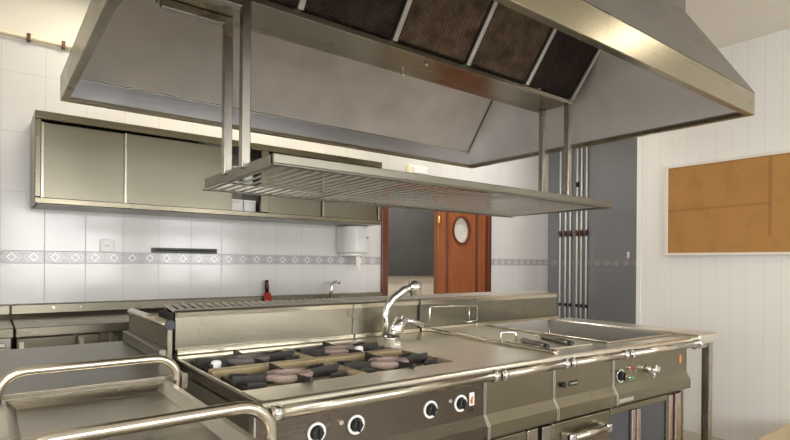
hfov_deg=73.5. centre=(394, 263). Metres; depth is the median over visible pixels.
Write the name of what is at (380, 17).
grease filter
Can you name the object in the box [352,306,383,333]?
backsplash
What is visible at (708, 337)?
side table
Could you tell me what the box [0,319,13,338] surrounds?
countertop
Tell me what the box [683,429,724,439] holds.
floor
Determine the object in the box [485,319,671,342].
basin
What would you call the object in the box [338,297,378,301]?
grille
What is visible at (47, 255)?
wall
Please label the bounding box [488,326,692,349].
countertop
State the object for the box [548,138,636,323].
wall
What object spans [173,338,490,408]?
countertop
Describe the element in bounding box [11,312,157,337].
countertop
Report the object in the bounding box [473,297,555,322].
backsplash
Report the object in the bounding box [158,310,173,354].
backsplash
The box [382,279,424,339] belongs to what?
mixer tap
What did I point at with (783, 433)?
table
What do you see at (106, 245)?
socket
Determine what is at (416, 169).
diffuser
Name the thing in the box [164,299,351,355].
backsplash
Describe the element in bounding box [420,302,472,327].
backsplash
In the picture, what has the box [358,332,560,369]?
countertop
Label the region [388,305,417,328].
backsplash
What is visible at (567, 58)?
grease filter
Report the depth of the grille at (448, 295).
2.86 m
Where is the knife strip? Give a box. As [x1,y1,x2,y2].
[151,247,216,253]
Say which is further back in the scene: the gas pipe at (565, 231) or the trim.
the gas pipe at (565, 231)
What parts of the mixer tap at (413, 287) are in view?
spout, lever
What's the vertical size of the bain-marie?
1.068 m
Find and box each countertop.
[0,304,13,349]
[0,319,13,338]
[11,292,381,348]
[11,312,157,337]
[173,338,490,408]
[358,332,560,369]
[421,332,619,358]
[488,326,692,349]
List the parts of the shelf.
post, post, plate, rail, rail, post, plate, post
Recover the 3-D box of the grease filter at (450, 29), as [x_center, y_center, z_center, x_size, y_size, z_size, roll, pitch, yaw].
[0.235,-1.067,2.153,0.390,0.348,0.264,0,0,-38]
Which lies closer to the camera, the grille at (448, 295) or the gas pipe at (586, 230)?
the grille at (448, 295)
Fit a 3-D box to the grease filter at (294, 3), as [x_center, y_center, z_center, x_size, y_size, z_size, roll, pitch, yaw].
[-0.424,-1.072,1.644,0.389,0.348,0.264,0,0,-38]
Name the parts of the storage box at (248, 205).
lid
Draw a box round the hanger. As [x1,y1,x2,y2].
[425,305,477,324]
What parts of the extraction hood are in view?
liner panel, filter rail, filter rail, filter rail, filter rail, filter rail, liner panel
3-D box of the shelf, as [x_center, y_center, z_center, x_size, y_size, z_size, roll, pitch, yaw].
[0.085,-0.577,2.348,2.093,0.587,0.670,0,0,-38]
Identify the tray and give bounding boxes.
[0,380,258,439]
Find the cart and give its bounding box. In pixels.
[0,354,277,439]
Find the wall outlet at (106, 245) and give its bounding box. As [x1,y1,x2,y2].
[100,239,113,251]
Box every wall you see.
[0,0,548,348]
[388,276,433,295]
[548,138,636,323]
[641,28,789,439]
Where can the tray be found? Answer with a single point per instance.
(26, 418)
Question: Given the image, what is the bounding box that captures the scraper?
[264,280,271,300]
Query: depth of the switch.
2.07 m
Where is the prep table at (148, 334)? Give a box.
[0,308,187,399]
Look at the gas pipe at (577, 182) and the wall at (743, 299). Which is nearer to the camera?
the wall at (743, 299)
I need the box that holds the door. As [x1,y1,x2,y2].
[380,180,491,295]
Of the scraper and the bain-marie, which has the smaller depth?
the bain-marie
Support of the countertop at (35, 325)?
on the floor
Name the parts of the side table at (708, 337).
leg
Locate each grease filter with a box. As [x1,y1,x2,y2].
[276,0,298,6]
[304,0,405,38]
[398,0,492,63]
[471,3,552,82]
[529,30,597,98]
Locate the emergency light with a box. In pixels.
[406,165,427,174]
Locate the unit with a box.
[338,296,570,439]
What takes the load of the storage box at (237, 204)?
in the upper cabinet
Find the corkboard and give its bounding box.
[665,149,789,255]
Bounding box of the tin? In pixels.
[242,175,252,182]
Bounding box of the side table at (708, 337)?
[555,318,716,439]
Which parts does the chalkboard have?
frame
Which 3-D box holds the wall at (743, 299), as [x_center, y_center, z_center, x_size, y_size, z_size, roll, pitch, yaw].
[3.914,-0.132,2.370,0.830,2.775,5.370,0,0,-38]
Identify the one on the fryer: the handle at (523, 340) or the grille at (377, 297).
the handle at (523, 340)
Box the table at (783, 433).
[758,423,789,439]
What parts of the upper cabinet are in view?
edge pull, sliding door, edge pull, sliding door, sliding door, edge pull, sliding door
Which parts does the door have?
oval pane, molding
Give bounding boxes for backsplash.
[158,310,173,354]
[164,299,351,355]
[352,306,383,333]
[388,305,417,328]
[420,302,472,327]
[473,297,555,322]
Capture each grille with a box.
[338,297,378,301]
[371,296,411,299]
[404,293,464,298]
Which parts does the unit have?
edge trim, door, corner post, handrail, corner post, edge trim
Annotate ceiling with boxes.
[685,0,789,48]
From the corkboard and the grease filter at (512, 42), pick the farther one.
the corkboard
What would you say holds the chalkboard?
attached to the wall at (394, 282)
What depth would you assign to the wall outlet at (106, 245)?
3.15 m
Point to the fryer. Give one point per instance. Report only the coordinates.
(584, 392)
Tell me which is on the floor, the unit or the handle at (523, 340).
the unit
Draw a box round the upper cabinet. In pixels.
[30,110,381,225]
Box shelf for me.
[160,0,611,217]
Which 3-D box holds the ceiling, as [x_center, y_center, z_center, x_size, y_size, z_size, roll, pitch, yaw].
[0.342,-1.597,1.455,8.500,0.100,8.500,0,0,-38]
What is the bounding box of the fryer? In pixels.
[404,293,629,439]
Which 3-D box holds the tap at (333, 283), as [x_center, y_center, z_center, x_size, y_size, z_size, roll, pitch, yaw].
[-0.445,0.219,4.003,0.130,0.179,0.040,0,0,-38]
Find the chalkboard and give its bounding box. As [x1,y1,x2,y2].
[388,190,433,275]
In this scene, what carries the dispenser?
attached to the wall at (47, 255)
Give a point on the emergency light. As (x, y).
(409, 168)
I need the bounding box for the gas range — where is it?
[158,298,500,439]
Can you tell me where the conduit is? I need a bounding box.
[0,29,72,49]
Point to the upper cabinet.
(77, 163)
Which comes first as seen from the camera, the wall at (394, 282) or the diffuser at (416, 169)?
the diffuser at (416, 169)
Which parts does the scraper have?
handle, blade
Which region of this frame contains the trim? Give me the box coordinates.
[636,137,641,323]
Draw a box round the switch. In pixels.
[560,382,565,387]
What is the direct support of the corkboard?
attached to the wall at (743, 299)
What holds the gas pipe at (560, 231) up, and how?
attached to the wall at (612, 166)
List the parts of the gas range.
frame, burner grate, edge trim, burner, burner grate, knob, burner grate, knob, handrail, burner, burner grate, knob, knob, edge trim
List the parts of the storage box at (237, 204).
lid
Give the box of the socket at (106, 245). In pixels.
[102,241,112,249]
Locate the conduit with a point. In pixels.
(28, 37)
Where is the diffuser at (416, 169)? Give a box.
[413,166,427,174]
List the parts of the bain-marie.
edge trim, dark panel, knob, maker plate, tap knob, dark panel, handrail, edge trim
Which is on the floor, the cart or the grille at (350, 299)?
the cart
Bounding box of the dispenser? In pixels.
[336,225,368,270]
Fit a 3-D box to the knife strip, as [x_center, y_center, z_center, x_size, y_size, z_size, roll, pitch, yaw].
[-1.355,-0.081,3.423,0.407,0.031,0.023,0,0,-38]
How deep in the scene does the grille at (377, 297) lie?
2.67 m
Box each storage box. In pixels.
[232,199,242,210]
[243,200,255,211]
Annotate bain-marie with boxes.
[456,290,702,439]
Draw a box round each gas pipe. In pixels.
[558,152,561,317]
[563,212,566,317]
[568,150,571,317]
[574,148,578,317]
[579,148,582,318]
[584,147,587,318]
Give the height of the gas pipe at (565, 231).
2.525 m
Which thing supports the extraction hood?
hanging from the ceiling
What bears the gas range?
on the floor
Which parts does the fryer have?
lid handle, lid, edge trim, black plate, door, door handle, handrail, edge trim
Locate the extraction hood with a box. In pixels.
[60,0,754,167]
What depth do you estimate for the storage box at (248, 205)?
3.42 m
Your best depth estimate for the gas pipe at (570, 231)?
5.52 m
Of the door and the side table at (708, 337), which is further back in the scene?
the door
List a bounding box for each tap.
[329,280,343,298]
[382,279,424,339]
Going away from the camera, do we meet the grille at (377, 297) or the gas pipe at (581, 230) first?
the grille at (377, 297)
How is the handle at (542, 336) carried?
on the fryer
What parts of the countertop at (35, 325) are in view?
door, door, door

